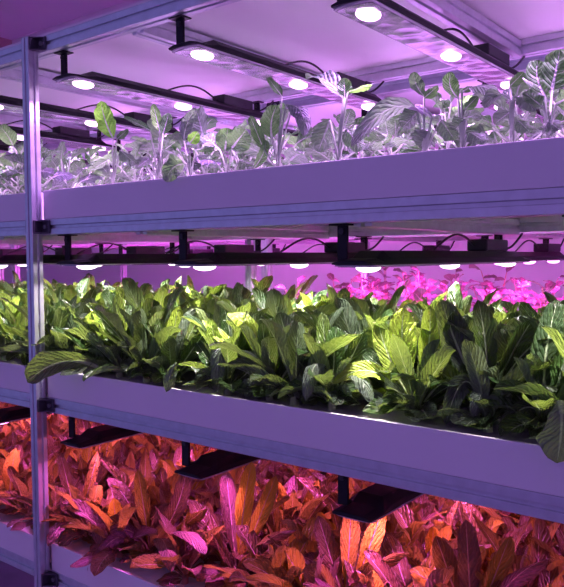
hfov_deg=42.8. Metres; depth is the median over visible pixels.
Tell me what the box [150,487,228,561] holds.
leafy plant
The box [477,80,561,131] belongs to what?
light
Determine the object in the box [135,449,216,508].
leafy plant
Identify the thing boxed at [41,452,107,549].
leafy plant
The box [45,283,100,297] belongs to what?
leafy plant
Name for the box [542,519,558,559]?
leafy plant
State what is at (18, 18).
ceiling
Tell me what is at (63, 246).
light
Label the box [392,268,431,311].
herb
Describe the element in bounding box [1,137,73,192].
leafy brassica
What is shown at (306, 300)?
leafy plant
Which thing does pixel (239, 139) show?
leafy brassica
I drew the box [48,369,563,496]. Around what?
tray
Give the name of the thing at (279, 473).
leafy plant
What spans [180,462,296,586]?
leafy plant
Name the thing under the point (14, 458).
leafy plant
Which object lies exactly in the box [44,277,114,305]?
leafy plant
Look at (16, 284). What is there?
leafy plant
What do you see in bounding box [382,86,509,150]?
leafy brassica
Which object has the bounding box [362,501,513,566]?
leafy plant
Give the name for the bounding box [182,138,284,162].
light
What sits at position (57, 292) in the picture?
leafy plant
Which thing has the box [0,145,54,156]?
hood
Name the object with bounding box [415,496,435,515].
leafy plant
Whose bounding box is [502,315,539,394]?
leafy plant
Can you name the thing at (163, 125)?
leafy brassica
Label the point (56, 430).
leafy plant
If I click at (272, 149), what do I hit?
leafy brassica
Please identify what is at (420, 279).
herb
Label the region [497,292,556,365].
leafy plant
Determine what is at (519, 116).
leafy brassica
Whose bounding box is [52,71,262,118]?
hood
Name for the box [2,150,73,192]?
leafy brassica
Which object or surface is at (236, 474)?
leafy plant
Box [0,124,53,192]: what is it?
leafy brassica
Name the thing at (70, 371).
leafy plant
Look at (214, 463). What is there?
light
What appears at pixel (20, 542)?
tray
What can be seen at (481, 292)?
herb
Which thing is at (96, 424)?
leafy plant
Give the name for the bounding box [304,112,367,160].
leafy brassica
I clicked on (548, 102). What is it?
leafy brassica
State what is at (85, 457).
leafy plant
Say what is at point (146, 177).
leafy brassica
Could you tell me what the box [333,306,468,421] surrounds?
leafy plant
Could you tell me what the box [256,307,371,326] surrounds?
leafy plant
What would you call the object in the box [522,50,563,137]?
leafy brassica
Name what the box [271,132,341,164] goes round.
leafy brassica
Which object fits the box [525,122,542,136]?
leafy brassica
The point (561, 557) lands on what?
leafy plant
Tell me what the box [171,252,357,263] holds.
hood
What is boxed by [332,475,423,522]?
light
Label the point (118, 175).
leafy brassica
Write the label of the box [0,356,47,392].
tray
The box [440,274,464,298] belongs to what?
herb
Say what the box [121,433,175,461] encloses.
leafy plant
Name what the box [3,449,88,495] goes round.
leafy plant
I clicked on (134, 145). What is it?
leafy brassica
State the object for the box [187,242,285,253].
light
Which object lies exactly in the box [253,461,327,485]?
leafy plant
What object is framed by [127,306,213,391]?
leafy plant
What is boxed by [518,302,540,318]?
leafy plant
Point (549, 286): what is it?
herb
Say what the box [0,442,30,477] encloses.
leafy plant
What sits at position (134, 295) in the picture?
leafy plant
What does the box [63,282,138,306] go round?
leafy plant
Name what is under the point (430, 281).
herb
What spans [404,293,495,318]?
leafy plant
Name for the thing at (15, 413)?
light
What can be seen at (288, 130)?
light
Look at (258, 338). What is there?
leafy plant
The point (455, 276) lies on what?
herb
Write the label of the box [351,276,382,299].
herb
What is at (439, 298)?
leafy plant
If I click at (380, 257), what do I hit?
hood
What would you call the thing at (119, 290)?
leafy plant
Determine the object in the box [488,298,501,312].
leafy plant
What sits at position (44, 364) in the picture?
leafy plant
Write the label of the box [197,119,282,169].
leafy brassica
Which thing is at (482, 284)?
herb
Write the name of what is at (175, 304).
leafy plant
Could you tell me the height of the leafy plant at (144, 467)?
0.245 m
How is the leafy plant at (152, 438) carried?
on the tray at (20, 542)
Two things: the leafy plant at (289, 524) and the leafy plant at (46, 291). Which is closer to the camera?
the leafy plant at (289, 524)
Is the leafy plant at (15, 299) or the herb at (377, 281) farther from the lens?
the herb at (377, 281)
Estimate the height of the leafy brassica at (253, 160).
0.189 m
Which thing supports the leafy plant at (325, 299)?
on the tray at (515, 460)
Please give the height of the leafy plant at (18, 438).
0.170 m
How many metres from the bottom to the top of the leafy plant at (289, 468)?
0.224 m
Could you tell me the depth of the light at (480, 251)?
1.48 m
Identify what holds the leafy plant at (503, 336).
on the tray at (515, 460)
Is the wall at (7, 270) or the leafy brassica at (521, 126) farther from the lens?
the wall at (7, 270)
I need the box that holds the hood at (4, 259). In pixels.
[0,255,80,263]
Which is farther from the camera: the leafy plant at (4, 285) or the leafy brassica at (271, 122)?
the leafy plant at (4, 285)
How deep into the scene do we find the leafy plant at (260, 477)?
2.07 m
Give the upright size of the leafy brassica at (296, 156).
0.208 m
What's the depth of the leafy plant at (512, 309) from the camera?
1.53 m
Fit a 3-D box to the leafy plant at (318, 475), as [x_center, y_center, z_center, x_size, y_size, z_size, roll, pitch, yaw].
[0.220,0.579,2.059,0.274,0.201,0.262,-1,3,-14]
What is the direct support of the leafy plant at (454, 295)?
on the tray at (515, 460)
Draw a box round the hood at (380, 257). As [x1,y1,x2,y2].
[332,250,529,264]
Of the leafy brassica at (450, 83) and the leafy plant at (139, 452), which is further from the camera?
the leafy plant at (139, 452)
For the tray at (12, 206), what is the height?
0.074 m
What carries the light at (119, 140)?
hanging from the rack at (431, 80)
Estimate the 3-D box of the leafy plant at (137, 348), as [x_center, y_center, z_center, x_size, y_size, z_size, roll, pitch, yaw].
[-0.337,0.108,1.770,0.346,0.252,0.328,0,3,10]
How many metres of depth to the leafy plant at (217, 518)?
1.79 m
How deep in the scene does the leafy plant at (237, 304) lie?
1.92 m
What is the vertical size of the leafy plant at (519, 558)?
0.221 m
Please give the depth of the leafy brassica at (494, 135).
1.61 m
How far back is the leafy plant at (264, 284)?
2.21 m
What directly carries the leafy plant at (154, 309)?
on the tray at (515, 460)
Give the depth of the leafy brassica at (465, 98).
1.63 m
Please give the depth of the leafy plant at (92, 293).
2.10 m
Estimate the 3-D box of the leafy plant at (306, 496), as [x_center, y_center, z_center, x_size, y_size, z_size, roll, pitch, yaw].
[0.064,0.590,1.999,0.270,0.188,0.260,0,3,12]
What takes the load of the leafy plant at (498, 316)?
on the tray at (515, 460)
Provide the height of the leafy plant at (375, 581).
0.206 m
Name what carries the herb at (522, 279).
on the tray
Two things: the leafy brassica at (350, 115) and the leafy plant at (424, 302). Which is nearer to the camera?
the leafy brassica at (350, 115)
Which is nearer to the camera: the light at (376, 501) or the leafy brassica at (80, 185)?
the light at (376, 501)
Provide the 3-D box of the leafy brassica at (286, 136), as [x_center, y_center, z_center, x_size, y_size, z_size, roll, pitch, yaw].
[-0.027,-0.329,1.857,0.244,0.176,0.222,2,4,40]
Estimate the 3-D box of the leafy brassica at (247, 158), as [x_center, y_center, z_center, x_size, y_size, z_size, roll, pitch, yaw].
[-0.152,-0.346,1.921,0.236,0.207,0.229,1,3,24]
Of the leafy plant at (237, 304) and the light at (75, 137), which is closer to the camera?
the leafy plant at (237, 304)
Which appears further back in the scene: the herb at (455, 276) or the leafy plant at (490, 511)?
the herb at (455, 276)
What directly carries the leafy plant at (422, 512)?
on the tray at (116, 574)
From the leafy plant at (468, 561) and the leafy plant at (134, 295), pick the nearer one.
the leafy plant at (468, 561)
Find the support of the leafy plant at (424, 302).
on the tray at (515, 460)
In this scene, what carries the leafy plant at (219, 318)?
on the tray at (515, 460)
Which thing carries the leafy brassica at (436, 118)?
on the tray at (538, 163)
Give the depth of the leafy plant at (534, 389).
1.14 m
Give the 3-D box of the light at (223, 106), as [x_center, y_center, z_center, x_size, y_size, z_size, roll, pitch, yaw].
[-0.299,-0.589,2.131,0.102,0.091,0.840,2,4,38]
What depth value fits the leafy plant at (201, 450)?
2.48 m
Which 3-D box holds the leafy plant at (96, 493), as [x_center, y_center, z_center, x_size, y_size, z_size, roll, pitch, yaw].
[-0.511,0.588,1.972,0.306,0.203,0.326,1,3,20]
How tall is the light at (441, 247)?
0.091 m
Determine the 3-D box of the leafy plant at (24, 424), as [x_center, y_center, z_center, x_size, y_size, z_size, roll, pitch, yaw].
[-0.979,0.539,2.758,0.302,0.227,0.308,2,4,40]
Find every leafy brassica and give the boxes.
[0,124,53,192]
[0,152,20,194]
[0,163,43,193]
[0,165,11,192]
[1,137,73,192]
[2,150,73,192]
[5,163,70,189]
[23,141,101,188]
[41,155,82,187]
[65,146,124,185]
[70,163,108,187]
[81,151,140,183]
[83,149,139,185]
[87,101,138,183]
[91,140,160,183]
[102,135,188,181]
[116,154,152,182]
[121,118,200,177]
[124,104,178,178]
[138,106,251,174]
[161,146,227,174]
[162,108,214,181]
[178,149,201,174]
[181,126,254,174]
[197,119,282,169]
[198,128,260,171]
[199,150,265,172]
[214,134,291,167]
[234,138,283,169]
[236,103,312,165]
[248,77,310,168]
[254,126,332,165]
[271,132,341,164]
[281,108,375,164]
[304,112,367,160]
[305,70,371,159]
[335,113,436,154]
[341,140,389,157]
[351,72,458,150]
[363,114,442,155]
[364,113,437,156]
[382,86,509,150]
[388,99,493,153]
[398,94,491,149]
[442,72,498,146]
[452,125,522,142]
[453,95,544,144]
[472,75,563,145]
[482,72,536,141]
[514,49,563,136]
[519,101,563,138]
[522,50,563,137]
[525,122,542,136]
[526,99,563,137]
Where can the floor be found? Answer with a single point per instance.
(10, 576)
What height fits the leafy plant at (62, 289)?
0.238 m
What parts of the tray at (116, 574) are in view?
panel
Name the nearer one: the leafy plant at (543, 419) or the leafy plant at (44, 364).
the leafy plant at (543, 419)
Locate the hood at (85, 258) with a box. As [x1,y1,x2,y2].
[56,254,196,263]
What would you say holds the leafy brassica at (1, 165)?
on the tray at (12, 206)
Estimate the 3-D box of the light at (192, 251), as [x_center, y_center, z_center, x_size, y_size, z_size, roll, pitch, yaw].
[-0.526,-0.188,3.436,0.102,0.091,0.640,2,4,38]
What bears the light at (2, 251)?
hanging from the rack at (492, 212)
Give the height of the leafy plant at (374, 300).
0.214 m
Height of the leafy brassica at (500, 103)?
0.177 m
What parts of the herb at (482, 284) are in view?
stem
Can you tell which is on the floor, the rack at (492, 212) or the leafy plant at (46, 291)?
the rack at (492, 212)
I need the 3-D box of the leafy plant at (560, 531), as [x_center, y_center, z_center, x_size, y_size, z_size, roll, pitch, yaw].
[0.649,0.600,1.526,0.301,0.214,0.311,-2,4,-35]
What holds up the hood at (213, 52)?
attached to the light at (213, 52)
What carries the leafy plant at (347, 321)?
on the tray at (515, 460)
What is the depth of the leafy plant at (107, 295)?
1.99 m
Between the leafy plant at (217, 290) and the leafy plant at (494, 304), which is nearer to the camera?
the leafy plant at (494, 304)
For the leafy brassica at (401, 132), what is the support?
on the tray at (538, 163)
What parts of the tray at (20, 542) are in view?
panel, panel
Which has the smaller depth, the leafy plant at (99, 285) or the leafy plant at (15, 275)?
the leafy plant at (99, 285)
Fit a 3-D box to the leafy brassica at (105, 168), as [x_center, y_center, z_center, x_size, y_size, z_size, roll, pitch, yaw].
[-0.488,-0.347,2.221,0.205,0.181,0.225,-2,4,-35]
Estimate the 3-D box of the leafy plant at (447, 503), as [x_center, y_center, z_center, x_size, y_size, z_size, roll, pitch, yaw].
[0.428,0.580,1.905,0.337,0.216,0.314,1,3,27]
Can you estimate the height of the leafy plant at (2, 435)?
0.198 m
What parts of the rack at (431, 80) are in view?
post, cross rail, cross rail, post, cross rail, cross rail, cross rail, post, cross rail, post, cross rail, cross rail, cross rail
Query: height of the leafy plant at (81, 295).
0.208 m
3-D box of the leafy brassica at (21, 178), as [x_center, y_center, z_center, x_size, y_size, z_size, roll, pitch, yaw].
[-0.748,-0.347,2.224,0.237,0.184,0.218,0,3,-2]
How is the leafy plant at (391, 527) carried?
on the tray at (116, 574)
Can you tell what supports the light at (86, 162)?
hanging from the rack at (431, 80)
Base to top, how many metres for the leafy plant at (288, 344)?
0.223 m
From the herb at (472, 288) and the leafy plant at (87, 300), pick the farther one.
the herb at (472, 288)
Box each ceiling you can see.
[0,0,127,39]
[0,0,563,130]
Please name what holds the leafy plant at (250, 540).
on the tray at (116, 574)
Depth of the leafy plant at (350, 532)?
1.47 m
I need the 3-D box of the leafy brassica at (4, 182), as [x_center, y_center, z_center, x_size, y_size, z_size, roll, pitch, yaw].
[-0.931,-0.349,2.357,0.193,0.176,0.213,2,4,36]
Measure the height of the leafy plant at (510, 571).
0.221 m
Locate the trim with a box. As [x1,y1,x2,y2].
[0,37,11,47]
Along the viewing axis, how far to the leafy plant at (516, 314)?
1.40 m
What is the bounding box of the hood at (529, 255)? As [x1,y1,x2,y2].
[517,252,563,259]
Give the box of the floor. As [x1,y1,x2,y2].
[0,560,55,586]
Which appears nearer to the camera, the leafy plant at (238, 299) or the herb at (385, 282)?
the leafy plant at (238, 299)
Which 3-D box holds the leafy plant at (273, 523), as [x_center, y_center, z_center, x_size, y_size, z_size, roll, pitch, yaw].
[-0.008,0.592,1.727,0.280,0.213,0.308,-3,4,-36]
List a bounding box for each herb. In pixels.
[276,276,309,297]
[326,273,361,296]
[332,278,366,297]
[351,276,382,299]
[362,278,387,299]
[368,267,402,304]
[368,280,394,302]
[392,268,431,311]
[398,271,438,304]
[410,266,436,301]
[410,268,436,301]
[437,268,466,299]
[438,279,478,307]
[439,282,470,299]
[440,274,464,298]
[468,264,514,305]
[468,286,499,303]
[476,289,500,301]
[484,280,530,312]
[510,277,539,310]
[513,279,546,311]
[526,280,556,307]
[531,275,563,309]
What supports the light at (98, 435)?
hanging from the rack at (492, 212)
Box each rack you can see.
[0,0,563,586]
[11,54,563,294]
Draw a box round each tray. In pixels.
[0,192,43,221]
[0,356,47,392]
[0,504,62,561]
[43,137,563,218]
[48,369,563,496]
[51,511,558,586]
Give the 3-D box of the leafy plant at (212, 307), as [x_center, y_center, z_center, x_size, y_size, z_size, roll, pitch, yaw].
[-0.172,0.097,1.976,0.298,0.252,0.329,0,3,9]
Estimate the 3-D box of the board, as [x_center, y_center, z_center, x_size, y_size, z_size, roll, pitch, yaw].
[0.153,-0.720,2.875,3.320,0.006,0.658,2,4,38]
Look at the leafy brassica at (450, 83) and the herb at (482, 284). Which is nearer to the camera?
the leafy brassica at (450, 83)
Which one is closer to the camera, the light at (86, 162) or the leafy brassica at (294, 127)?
the leafy brassica at (294, 127)
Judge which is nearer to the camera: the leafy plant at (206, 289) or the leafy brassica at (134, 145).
the leafy brassica at (134, 145)
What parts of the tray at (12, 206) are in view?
panel, panel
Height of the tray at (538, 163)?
0.074 m
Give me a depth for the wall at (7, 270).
6.01 m
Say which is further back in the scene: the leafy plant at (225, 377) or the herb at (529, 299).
the herb at (529, 299)
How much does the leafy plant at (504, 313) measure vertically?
0.208 m
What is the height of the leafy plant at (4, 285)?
0.255 m
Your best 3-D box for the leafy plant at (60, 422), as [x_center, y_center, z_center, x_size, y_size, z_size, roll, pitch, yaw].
[-0.909,0.531,2.901,0.321,0.229,0.329,-1,3,-12]
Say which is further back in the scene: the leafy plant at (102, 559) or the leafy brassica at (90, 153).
the leafy brassica at (90, 153)
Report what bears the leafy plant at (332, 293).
on the tray at (515, 460)
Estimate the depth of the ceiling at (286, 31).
1.93 m
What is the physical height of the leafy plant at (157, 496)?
0.214 m
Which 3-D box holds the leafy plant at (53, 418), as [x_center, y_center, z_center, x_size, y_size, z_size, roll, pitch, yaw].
[-0.861,0.558,2.698,0.274,0.192,0.276,2,4,34]
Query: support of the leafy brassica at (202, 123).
on the tray at (538, 163)
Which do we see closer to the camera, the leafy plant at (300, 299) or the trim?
the leafy plant at (300, 299)
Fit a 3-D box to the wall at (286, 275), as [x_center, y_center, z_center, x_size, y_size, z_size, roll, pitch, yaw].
[1.529,-0.323,3.169,9.500,3.300,0.100,2,4,38]
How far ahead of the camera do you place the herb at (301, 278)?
2.70 m
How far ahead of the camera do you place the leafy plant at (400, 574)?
1.40 m
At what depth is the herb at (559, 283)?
2.45 m
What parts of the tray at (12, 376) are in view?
panel, panel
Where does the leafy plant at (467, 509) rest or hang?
on the tray at (116, 574)
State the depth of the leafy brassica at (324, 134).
1.36 m
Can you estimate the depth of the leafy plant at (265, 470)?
2.15 m
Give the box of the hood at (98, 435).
[61,425,141,447]
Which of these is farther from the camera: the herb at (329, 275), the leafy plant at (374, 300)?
the herb at (329, 275)
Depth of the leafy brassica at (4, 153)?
2.18 m
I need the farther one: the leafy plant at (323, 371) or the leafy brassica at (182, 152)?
the leafy brassica at (182, 152)
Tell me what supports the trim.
attached to the wall at (7, 270)
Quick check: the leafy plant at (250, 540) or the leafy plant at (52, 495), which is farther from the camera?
the leafy plant at (52, 495)
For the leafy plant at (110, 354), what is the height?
0.227 m
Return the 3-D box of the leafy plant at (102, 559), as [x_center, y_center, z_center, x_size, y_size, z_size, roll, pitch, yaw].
[-0.425,0.595,1.859,0.303,0.199,0.295,-1,3,-7]
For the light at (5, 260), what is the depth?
2.30 m
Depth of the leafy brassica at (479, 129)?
1.43 m
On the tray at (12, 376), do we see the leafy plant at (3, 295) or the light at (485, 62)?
the leafy plant at (3, 295)
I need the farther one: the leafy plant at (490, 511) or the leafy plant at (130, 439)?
the leafy plant at (130, 439)
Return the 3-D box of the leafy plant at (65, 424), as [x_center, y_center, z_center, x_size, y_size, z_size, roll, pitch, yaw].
[-0.831,0.551,2.866,0.273,0.187,0.260,-3,4,-41]
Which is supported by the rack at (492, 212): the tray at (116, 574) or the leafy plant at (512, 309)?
the tray at (116, 574)
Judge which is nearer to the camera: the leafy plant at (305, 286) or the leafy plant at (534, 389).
the leafy plant at (534, 389)
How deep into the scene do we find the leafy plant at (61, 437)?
2.39 m
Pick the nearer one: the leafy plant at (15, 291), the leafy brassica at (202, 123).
the leafy brassica at (202, 123)
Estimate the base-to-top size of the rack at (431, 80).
2.066 m
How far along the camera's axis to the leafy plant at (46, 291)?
2.74 m
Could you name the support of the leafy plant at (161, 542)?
on the tray at (116, 574)
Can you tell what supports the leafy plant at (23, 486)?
on the tray at (20, 542)
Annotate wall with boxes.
[2,190,11,283]
[12,0,563,311]
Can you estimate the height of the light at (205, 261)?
0.091 m
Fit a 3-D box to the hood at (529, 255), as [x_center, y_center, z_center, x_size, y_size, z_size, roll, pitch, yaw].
[0.821,-0.125,2.388,0.086,0.026,0.640,2,4,38]
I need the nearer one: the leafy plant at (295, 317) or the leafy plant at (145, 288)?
the leafy plant at (295, 317)
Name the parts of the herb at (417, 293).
stem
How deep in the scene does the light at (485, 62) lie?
1.50 m
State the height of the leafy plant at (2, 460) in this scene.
0.183 m
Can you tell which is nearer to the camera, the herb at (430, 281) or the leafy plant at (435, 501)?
the leafy plant at (435, 501)
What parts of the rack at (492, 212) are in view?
post, post, cross rail, cross rail, cross rail, cross rail, cross rail, cross rail, post, cross rail, cross rail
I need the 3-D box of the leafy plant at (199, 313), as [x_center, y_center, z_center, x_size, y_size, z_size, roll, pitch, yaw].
[-0.099,0.122,1.753,0.358,0.223,0.315,0,3,14]
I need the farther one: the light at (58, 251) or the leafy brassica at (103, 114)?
the light at (58, 251)
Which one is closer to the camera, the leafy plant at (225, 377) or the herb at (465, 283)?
the leafy plant at (225, 377)
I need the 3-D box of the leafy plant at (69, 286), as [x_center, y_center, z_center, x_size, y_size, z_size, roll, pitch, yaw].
[-0.827,0.049,2.779,0.308,0.276,0.330,-1,3,-15]
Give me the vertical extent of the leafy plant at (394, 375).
0.227 m
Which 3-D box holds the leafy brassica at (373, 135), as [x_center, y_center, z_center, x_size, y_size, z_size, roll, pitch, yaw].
[0.253,-0.316,1.616,0.226,0.170,0.186,-2,3,-29]
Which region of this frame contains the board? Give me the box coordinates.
[69,81,556,152]
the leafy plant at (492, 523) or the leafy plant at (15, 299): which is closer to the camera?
the leafy plant at (492, 523)
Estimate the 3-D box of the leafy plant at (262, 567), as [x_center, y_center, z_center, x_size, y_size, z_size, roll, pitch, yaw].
[0.080,0.594,1.500,0.328,0.234,0.295,-1,3,-9]
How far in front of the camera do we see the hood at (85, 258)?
1.92 m
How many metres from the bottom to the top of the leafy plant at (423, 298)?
0.211 m
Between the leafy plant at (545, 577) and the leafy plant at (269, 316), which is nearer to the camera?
the leafy plant at (545, 577)
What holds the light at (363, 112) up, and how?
hanging from the rack at (431, 80)
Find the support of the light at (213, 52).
hanging from the rack at (492, 212)
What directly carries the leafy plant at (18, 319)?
on the tray at (12, 376)
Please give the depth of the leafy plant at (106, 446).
2.35 m
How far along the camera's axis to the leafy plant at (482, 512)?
1.83 m
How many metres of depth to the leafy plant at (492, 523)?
1.67 m
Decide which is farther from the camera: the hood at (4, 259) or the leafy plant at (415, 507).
the hood at (4, 259)
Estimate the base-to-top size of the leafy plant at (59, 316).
0.226 m
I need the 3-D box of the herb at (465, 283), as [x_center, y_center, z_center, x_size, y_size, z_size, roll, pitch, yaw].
[0.673,0.061,2.812,0.120,0.218,0.112,-1,4,-16]
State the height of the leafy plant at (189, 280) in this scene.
0.259 m
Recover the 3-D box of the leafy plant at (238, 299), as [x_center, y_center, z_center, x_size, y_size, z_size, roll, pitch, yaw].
[-0.083,0.108,1.883,0.375,0.240,0.323,-2,3,-22]
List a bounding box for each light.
[0,95,187,137]
[0,120,115,150]
[0,139,54,157]
[0,242,178,267]
[0,245,52,254]
[0,405,51,423]
[5,243,112,265]
[52,50,273,124]
[56,234,274,269]
[58,245,125,251]
[61,416,142,448]
[63,148,152,174]
[114,139,193,161]
[118,244,213,253]
[168,14,383,110]
[171,230,383,270]
[174,441,262,479]
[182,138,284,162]
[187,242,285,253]
[283,129,364,153]
[329,223,529,271]
[331,0,524,89]
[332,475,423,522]
[357,238,454,250]
[361,109,452,144]
[476,235,563,264]
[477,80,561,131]
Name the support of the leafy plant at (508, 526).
on the tray at (116, 574)
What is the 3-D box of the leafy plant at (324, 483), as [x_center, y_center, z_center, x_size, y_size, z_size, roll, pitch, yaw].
[0.177,0.590,1.778,0.299,0.211,0.293,0,3,3]
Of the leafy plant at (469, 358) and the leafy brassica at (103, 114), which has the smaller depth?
the leafy plant at (469, 358)
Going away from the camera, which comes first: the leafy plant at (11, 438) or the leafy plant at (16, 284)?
the leafy plant at (11, 438)
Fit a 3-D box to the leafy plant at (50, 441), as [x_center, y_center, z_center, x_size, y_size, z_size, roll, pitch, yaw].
[-0.805,0.557,2.481,0.289,0.220,0.326,1,3,29]
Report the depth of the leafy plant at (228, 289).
2.17 m
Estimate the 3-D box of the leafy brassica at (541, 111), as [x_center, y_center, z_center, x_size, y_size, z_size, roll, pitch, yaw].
[0.594,-0.321,1.512,0.243,0.189,0.221,-3,4,-38]
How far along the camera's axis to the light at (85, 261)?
1.95 m
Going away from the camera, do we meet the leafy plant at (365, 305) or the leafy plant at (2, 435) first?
the leafy plant at (365, 305)
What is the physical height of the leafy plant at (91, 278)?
0.266 m
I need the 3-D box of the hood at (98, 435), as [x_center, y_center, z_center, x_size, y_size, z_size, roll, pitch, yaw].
[-0.287,0.359,2.175,0.086,0.026,0.840,2,4,38]
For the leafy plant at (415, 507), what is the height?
0.199 m
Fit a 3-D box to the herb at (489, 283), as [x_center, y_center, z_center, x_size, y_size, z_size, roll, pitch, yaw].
[0.745,0.073,2.390,0.125,0.236,0.119,-1,3,-21]
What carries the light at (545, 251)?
hanging from the rack at (431, 80)
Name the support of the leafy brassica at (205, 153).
on the tray at (538, 163)
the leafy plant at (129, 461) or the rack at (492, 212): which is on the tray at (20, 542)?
the leafy plant at (129, 461)
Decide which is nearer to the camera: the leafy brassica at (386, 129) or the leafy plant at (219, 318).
the leafy brassica at (386, 129)
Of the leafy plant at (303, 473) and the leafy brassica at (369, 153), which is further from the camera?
the leafy plant at (303, 473)
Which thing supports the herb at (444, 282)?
on the tray
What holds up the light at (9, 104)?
hanging from the rack at (492, 212)
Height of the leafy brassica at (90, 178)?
0.193 m
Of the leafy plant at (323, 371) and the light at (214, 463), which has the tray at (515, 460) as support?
the leafy plant at (323, 371)
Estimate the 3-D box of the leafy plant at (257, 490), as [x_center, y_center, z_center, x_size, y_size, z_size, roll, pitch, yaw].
[-0.044,0.598,1.916,0.261,0.183,0.249,1,3,21]
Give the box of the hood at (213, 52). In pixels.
[168,40,380,101]
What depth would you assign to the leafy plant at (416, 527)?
1.59 m
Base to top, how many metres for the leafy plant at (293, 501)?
0.205 m
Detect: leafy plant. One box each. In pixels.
[0,280,26,289]
[0,280,26,291]
[0,292,108,355]
[0,293,78,314]
[0,295,55,360]
[0,299,67,364]
[0,418,30,435]
[0,419,75,455]
[0,424,30,457]
[0,427,30,446]
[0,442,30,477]
[0,444,20,473]
[0,445,60,508]
[0,458,60,519]
[0,476,81,530]
[2,430,30,452]
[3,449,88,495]
[6,289,22,301]
[9,413,68,432]
[11,300,112,383]
[12,271,51,288]
[12,285,61,305]
[15,413,76,438]
[17,287,55,295]
[17,431,68,451]
[19,288,103,339]
[25,414,66,425]
[27,474,134,546]
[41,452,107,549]
[43,275,89,300]
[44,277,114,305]
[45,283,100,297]
[48,300,127,375]
[48,432,116,461]
[49,283,63,293]
[50,421,94,437]
[51,447,137,498]
[52,418,129,452]
[54,442,144,489]
[57,414,77,431]
[58,273,121,290]
[60,475,159,575]
[61,296,152,377]
[62,293,118,308]
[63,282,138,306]
[70,441,166,497]
[79,278,199,317]
[79,428,133,451]
[82,286,183,382]
[83,289,153,306]
[84,449,179,509]
[87,470,207,571]
[89,290,194,356]
[89,421,129,448]
[96,283,122,291]
[98,285,125,303]
[102,281,173,295]
[106,434,173,460]
[110,467,218,544]
[115,294,192,370]
[117,445,181,484]
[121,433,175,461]
[124,434,181,460]
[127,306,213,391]
[130,498,228,585]
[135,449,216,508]
[140,282,224,308]
[150,276,185,297]
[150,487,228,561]
[153,275,194,295]
[160,440,213,457]
[163,437,216,459]
[167,313,220,376]
[169,284,242,326]
[174,284,225,307]
[175,285,251,301]
[175,473,289,564]
[176,295,268,369]
[178,311,277,395]
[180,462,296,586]
[181,449,285,512]
[183,275,272,299]
[190,459,263,524]
[192,293,294,318]
[202,312,319,400]
[204,517,317,586]
[208,311,304,372]
[209,307,357,405]
[215,461,320,511]
[215,500,322,586]
[216,287,334,336]
[225,287,315,299]
[234,291,267,307]
[236,482,296,533]
[243,528,380,586]
[251,275,317,299]
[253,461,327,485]
[254,476,330,540]
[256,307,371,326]
[257,289,327,312]
[260,475,350,533]
[263,512,363,586]
[264,459,337,488]
[270,315,315,340]
[276,467,325,477]
[277,312,386,409]
[282,295,333,303]
[291,288,358,313]
[292,283,387,303]
[293,292,373,303]
[293,296,418,399]
[294,478,403,551]
[297,477,373,519]
[303,280,415,369]
[303,515,409,586]
[303,559,416,586]
[306,469,368,520]
[325,482,445,566]
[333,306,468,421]
[338,309,425,403]
[338,521,429,585]
[352,295,417,309]
[353,478,438,516]
[353,479,450,532]
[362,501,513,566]
[364,534,485,586]
[372,291,446,327]
[372,303,515,405]
[387,494,459,539]
[390,281,499,366]
[395,296,444,312]
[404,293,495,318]
[409,495,502,535]
[410,520,547,586]
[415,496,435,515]
[421,297,472,313]
[424,500,530,559]
[429,500,510,540]
[430,319,549,416]
[431,300,557,432]
[433,568,512,586]
[443,537,563,586]
[449,501,533,575]
[468,309,518,323]
[472,514,563,586]
[477,505,557,546]
[485,508,554,541]
[487,300,563,462]
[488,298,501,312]
[489,304,506,318]
[493,300,563,330]
[493,323,563,438]
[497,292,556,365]
[499,301,544,315]
[501,515,561,575]
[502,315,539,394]
[504,302,519,319]
[516,522,563,560]
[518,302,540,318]
[538,558,563,586]
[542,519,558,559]
[554,553,563,559]

